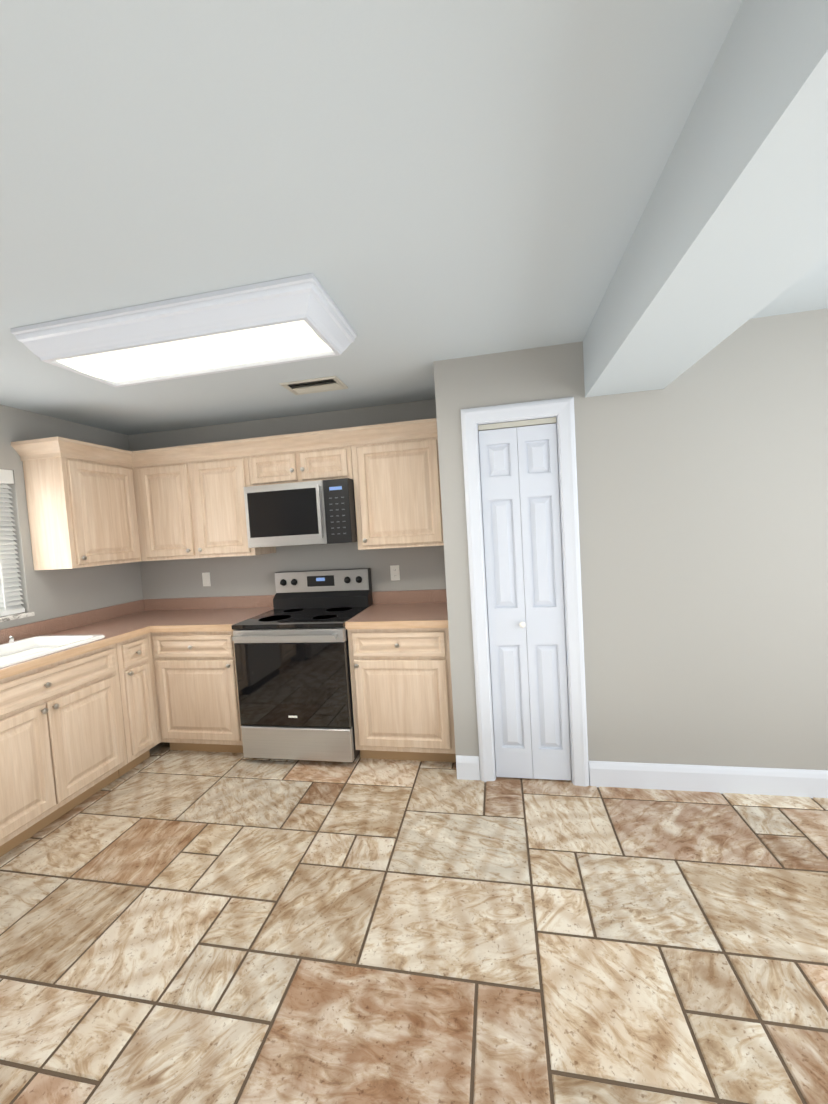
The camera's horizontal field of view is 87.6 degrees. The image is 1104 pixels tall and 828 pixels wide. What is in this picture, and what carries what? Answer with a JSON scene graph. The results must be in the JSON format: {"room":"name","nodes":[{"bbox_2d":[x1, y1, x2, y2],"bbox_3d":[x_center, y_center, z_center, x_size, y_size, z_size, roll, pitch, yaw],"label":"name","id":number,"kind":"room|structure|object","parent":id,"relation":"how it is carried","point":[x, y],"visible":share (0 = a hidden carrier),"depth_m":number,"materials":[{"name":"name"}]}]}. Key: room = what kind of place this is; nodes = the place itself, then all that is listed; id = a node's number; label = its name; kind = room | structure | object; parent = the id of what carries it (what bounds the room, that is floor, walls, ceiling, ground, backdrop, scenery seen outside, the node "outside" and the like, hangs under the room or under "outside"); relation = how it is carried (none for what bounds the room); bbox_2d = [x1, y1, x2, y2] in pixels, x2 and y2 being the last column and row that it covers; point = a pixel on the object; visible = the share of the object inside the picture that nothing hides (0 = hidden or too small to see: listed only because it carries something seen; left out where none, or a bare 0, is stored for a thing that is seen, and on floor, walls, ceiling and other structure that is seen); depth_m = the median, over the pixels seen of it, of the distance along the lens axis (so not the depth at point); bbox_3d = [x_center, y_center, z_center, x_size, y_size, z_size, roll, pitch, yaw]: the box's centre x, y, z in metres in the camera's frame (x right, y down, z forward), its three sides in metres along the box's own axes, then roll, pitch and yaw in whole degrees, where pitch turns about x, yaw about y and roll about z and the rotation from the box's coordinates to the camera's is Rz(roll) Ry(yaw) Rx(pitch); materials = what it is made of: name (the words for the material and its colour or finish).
{"room":"kitchen","nodes":[
{"label":"kitchen","id":0,"kind":"room"},
{"bbox_2d":[0,404,142,628],"bbox_3d":[-2.976,0.415,0.747,0.200,2.400,6.400,-3,3,11],"label":"wall","id":1,"kind":"structure","parent":0,"point":[51,594],"depth_m":2.94,"materials":[{"name":"grey paint"}]},
{"bbox_2d":[0,469,24,616],"bbox_3d":[-2.633,-0.035,2.310,0.071,0.904,0.922,-3,3,11],"label":"window blinds","id":2,"kind":"object","parent":1,"relation":"attached to","point":[11,602],"visible":1,"depth_m":2.71,"materials":[{"name":"white plastic"}]},
{"bbox_2d":[0,612,34,621],"bbox_3d":[-2.605,0.431,2.335,0.122,0.026,0.960,-3,3,11],"label":"window sill","id":3,"kind":"structure","parent":1,"relation":"attached to","point":[14,616],"depth_m":2.69,"materials":[{"name":"stone"}]},
{"bbox_2d":[19,446,142,569],"bbox_3d":[-2.297,-0.276,3.041,0.322,0.746,0.548,-3,3,11],"label":"upper cabinet","id":4,"kind":"object","parent":1,"relation":"attached to","point":[90,504],"depth_m":2.82,"materials":[{"name":"brown wood"}]},
{"bbox_2d":[128,399,445,604],"bbox_3d":[-0.984,0.149,3.512,2.680,2.400,0.200,-3,3,11],"label":"wall","id":5,"kind":"structure","parent":0,"point":[422,568],"depth_m":3.36,"materials":[{"name":"grey paint"}]},
{"bbox_2d":[202,572,210,586],"bbox_3d":[-1.707,0.226,3.548,0.070,0.114,0.009,-3,3,11],"label":"electrical outlet plate","id":6,"kind":"object","parent":5,"relation":"attached to","point":[205,576],"depth_m":3.54,"materials":[{"name":"white plastic"}]},
{"bbox_2d":[139,450,275,560],"bbox_3d":[-1.579,-0.334,3.326,0.891,0.746,0.322,-3,3,11],"label":"upper cabinet","id":7,"kind":"object","parent":5,"relation":"attached to","point":[194,504],"depth_m":3.17,"materials":[{"name":"brown wood"}]},
{"bbox_2d":[247,442,298,485],"bbox_3d":[-0.964,-0.609,3.191,0.384,0.258,0.322,-3,3,11],"label":"upper cabinet","id":8,"kind":"object","parent":5,"relation":"attached to","point":[266,465],"depth_m":3.04,"materials":[{"name":"brown wood"}]},
{"bbox_2d":[299,438,354,481],"bbox_3d":[-0.588,-0.628,3.118,0.384,0.258,0.322,-3,3,11],"label":"upper cabinet","id":9,"kind":"object","parent":5,"relation":"attached to","point":[329,459],"depth_m":2.96,"materials":[{"name":"brown wood"}]},
{"bbox_2d":[243,478,357,547],"bbox_3d":[-0.765,-0.268,3.112,0.762,0.428,0.440,-3,3,11],"label":"over-the-range microwave","id":10,"kind":"object","parent":9,"relation":"attached to","point":[306,513],"visible":1,"depth_m":2.93,"materials":[{"name":"grey metal"}]},
{"bbox_2d":[390,565,399,580],"bbox_3d":[-0.143,0.158,3.245,0.070,0.114,0.007,-3,3,11],"label":"electrical outlet plate","id":11,"kind":"object","parent":5,"relation":"attached to","point":[395,572],"depth_m":3.24,"materials":[{"name":"white plastic"}]},
{"bbox_2d":[351,430,443,549],"bbox_3d":[-0.068,-0.410,3.032,0.639,0.746,0.322,-3,3,11],"label":"upper cabinet","id":12,"kind":"object","parent":5,"relation":"attached to","point":[397,490],"depth_m":2.88,"materials":[{"name":"brown wood"}]},
{"bbox_2d":[0,742,827,1103],"bbox_3d":[-0.125,1.471,0.221,5.476,0.004,6.086,-3,3,11],"label":"floor","id":13,"kind":"structure","parent":0,"point":[344,1034],"depth_m":1.55,"materials":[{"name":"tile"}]},
{"bbox_2d":[0,641,135,856],"bbox_3d":[-2.212,1.048,2.332,0.626,0.880,0.915,-3,3,11],"label":"base cabinet","id":14,"kind":"object","parent":13,"relation":"on","point":[75,731],"depth_m":2.32,"materials":[{"name":"brown wood"}]},
{"bbox_2d":[0,597,195,679],"bbox_3d":[-2.248,0.388,2.230,0.660,0.449,2.810,-3,3,11],"label":"countertop","id":15,"kind":"structure","parent":14,"relation":"on","point":[29,646],"depth_m":2.74,"materials":[{"name":"laminate"}]},
{"bbox_2d":[0,589,14,657],"bbox_3d":[-2.381,0.355,2.422,0.191,0.388,0.309,-3,3,11],"label":"faucet","id":16,"kind":"object","parent":15,"relation":"on","point":[11,643],"depth_m":2.57,"materials":[{"name":"silver metal"}]},
{"bbox_2d":[0,634,104,679],"bbox_3d":[-2.226,0.577,2.308,0.540,0.061,0.840,-3,3,11],"label":"sink basin","id":17,"kind":"object","parent":15,"relation":"in","point":[13,652],"depth_m":2.58,"materials":[{"name":"white ceramic"}]},
{"bbox_2d":[124,633,160,765],"bbox_3d":[-2.103,1.012,2.903,0.626,0.880,0.250,-3,3,11],"label":"base cabinet","id":18,"kind":"object","parent":13,"relation":"on","point":[138,653],"depth_m":2.86,"materials":[{"name":"brown wood"}]},
{"bbox_2d":[151,631,242,752],"bbox_3d":[-1.410,0.953,3.220,0.654,0.880,0.626,-3,3,11],"label":"base cabinet","id":19,"kind":"object","parent":13,"relation":"on","point":[196,674],"depth_m":2.92,"materials":[{"name":"brown wood"}]},
{"bbox_2d":[152,595,274,631],"bbox_3d":[-1.414,0.443,3.184,0.605,0.139,0.634,-3,3,11],"label":"countertop","id":20,"kind":"structure","parent":19,"relation":"on","point":[205,614],"depth_m":3.32,"materials":[{"name":"laminate"}]},
{"bbox_2d":[231,568,372,762],"bbox_3d":[-0.730,0.760,3.026,0.758,1.203,0.710,-3,3,11],"label":"range","id":21,"kind":"object","parent":13,"relation":"on","point":[293,672],"visible":1,"depth_m":2.76,"materials":[{"name":"grey metal"}]},
{"bbox_2d":[347,628,455,762],"bbox_3d":[-0.021,0.883,2.950,0.643,0.880,0.626,-3,3,11],"label":"base cabinet","id":22,"kind":"object","parent":13,"relation":"on","point":[401,688],"depth_m":2.65,"materials":[{"name":"brown wood"}]},
{"bbox_2d":[345,589,447,628],"bbox_3d":[-0.053,0.375,2.920,0.645,0.139,0.634,-3,3,11],"label":"countertop","id":23,"kind":"structure","parent":22,"relation":"on","point":[406,608],"depth_m":2.90,"materials":[{"name":"laminate"}]},
{"bbox_2d":[0,0,827,434],"bbox_3d":[-0.306,-0.969,0.148,5.800,0.100,6.400,-3,3,11],"label":"ceiling","id":24,"kind":"structure","parent":0,"point":[416,188],"depth_m":1.10,"materials":[{"name":"grey paint"}]},
{"bbox_2d":[11,273,356,386],"bbox_3d":[-0.963,-0.913,1.899,1.332,0.115,0.492,-3,3,11],"label":"fluorescent light fixture","id":25,"kind":"object","parent":24,"relation":"hanging from","point":[287,320],"visible":1,"depth_m":1.75,"materials":[{"name":"white paint"}]},
{"bbox_2d":[279,376,347,394],"bbox_3d":[-0.614,-1.026,2.672,0.360,0.011,0.220,-3,3,11],"label":"ceiling vent","id":26,"kind":"object","parent":24,"relation":"in","point":[317,385],"visible":1,"depth_m":2.66,"materials":[{"name":"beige metal"}]},
{"bbox_2d":[583,0,827,397],"bbox_3d":[0.581,-0.800,-0.368,0.380,0.290,5.299,-3,3,11],"label":"header beam","id":27,"kind":"structure","parent":24,"relation":"attached to","point":[729,236],"depth_m":1.00,"materials":[{"name":"grey paint"}]},
{"bbox_2d":[433,308,827,769],"bbox_3d":[1.696,0.033,2.635,2.920,2.400,0.900,-3,3,11],"label":"wall","id":28,"kind":"structure","parent":0,"point":[702,484],"depth_m":2.23,"materials":[{"name":"grey paint"}]},
{"bbox_2d":[460,397,588,786],"bbox_3d":[0.623,0.250,2.439,0.596,2.118,0.134,-3,3,11],"label":"door frame","id":29,"kind":"structure","parent":28,"relation":"attached to","point":[561,410],"depth_m":2.37,"materials":[{"name":"white paint"}]},
{"bbox_2d":[478,417,570,779],"bbox_3d":[0.620,0.290,2.410,0.416,2.012,0.077,-3,3,11],"label":"bifold closet door","id":30,"kind":"structure","parent":28,"relation":"in","point":[522,531],"depth_m":2.41,"materials":[{"name":"white paint"}]},
{"bbox_2d":[456,755,827,797],"bbox_3d":[1.581,1.193,2.264,2.718,0.140,0.016,-3,3,11],"label":"baseboard","id":31,"kind":"structure","parent":28,"relation":"attached to","point":[761,781],"depth_m":2.27,"materials":[{"name":"white paint"}]}
]}

